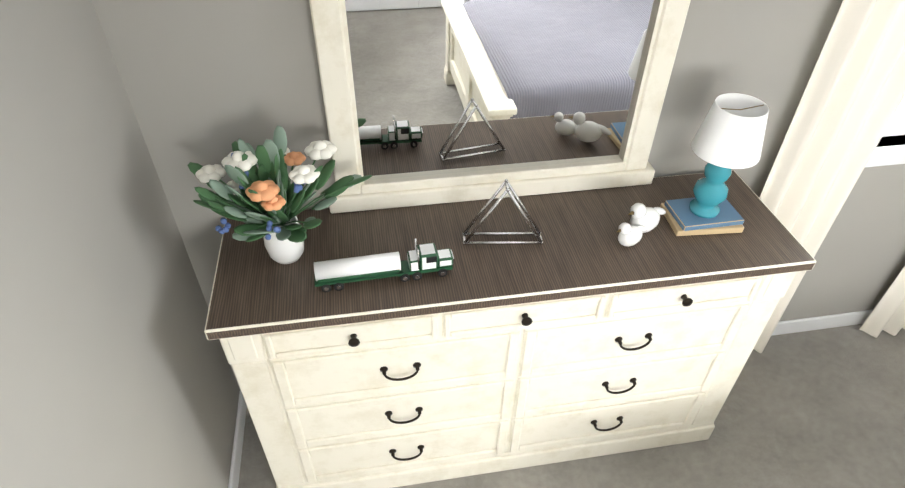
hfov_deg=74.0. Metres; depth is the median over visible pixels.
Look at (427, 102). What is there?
mirror
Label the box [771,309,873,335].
baseboard
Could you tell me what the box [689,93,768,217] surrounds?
table lamp
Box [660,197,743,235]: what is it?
books
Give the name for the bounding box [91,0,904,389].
wall
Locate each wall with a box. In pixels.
[0,0,239,487]
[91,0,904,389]
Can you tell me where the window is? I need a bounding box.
[865,121,904,166]
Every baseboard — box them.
[228,390,246,487]
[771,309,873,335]
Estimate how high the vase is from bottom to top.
0.408 m
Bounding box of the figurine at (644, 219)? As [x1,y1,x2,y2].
[617,203,665,246]
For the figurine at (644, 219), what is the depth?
1.84 m
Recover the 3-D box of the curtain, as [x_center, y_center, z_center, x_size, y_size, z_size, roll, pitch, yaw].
[1.789,-0.383,2.210,1.446,2.243,0.121,-6,42,-7]
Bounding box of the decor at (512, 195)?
[462,179,543,244]
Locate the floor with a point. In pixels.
(822, 408)
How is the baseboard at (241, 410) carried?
attached to the wall at (115, 370)
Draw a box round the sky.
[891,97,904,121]
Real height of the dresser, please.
1.052 m
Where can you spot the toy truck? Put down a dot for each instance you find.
(422, 258)
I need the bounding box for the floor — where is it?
[238,324,904,487]
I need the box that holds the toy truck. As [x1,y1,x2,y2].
[314,238,453,291]
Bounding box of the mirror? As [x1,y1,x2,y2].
[309,0,690,213]
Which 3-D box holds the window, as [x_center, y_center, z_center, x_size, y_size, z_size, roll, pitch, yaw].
[1.771,-0.773,2.004,0.980,1.135,0.155,-6,42,-7]
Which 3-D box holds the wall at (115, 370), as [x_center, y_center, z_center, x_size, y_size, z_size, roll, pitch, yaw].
[-0.575,1.341,0.038,0.120,2.500,4.820,-6,42,-7]
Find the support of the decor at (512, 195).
on the dresser
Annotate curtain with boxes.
[753,0,904,352]
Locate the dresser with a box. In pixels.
[204,170,815,487]
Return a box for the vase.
[188,125,371,263]

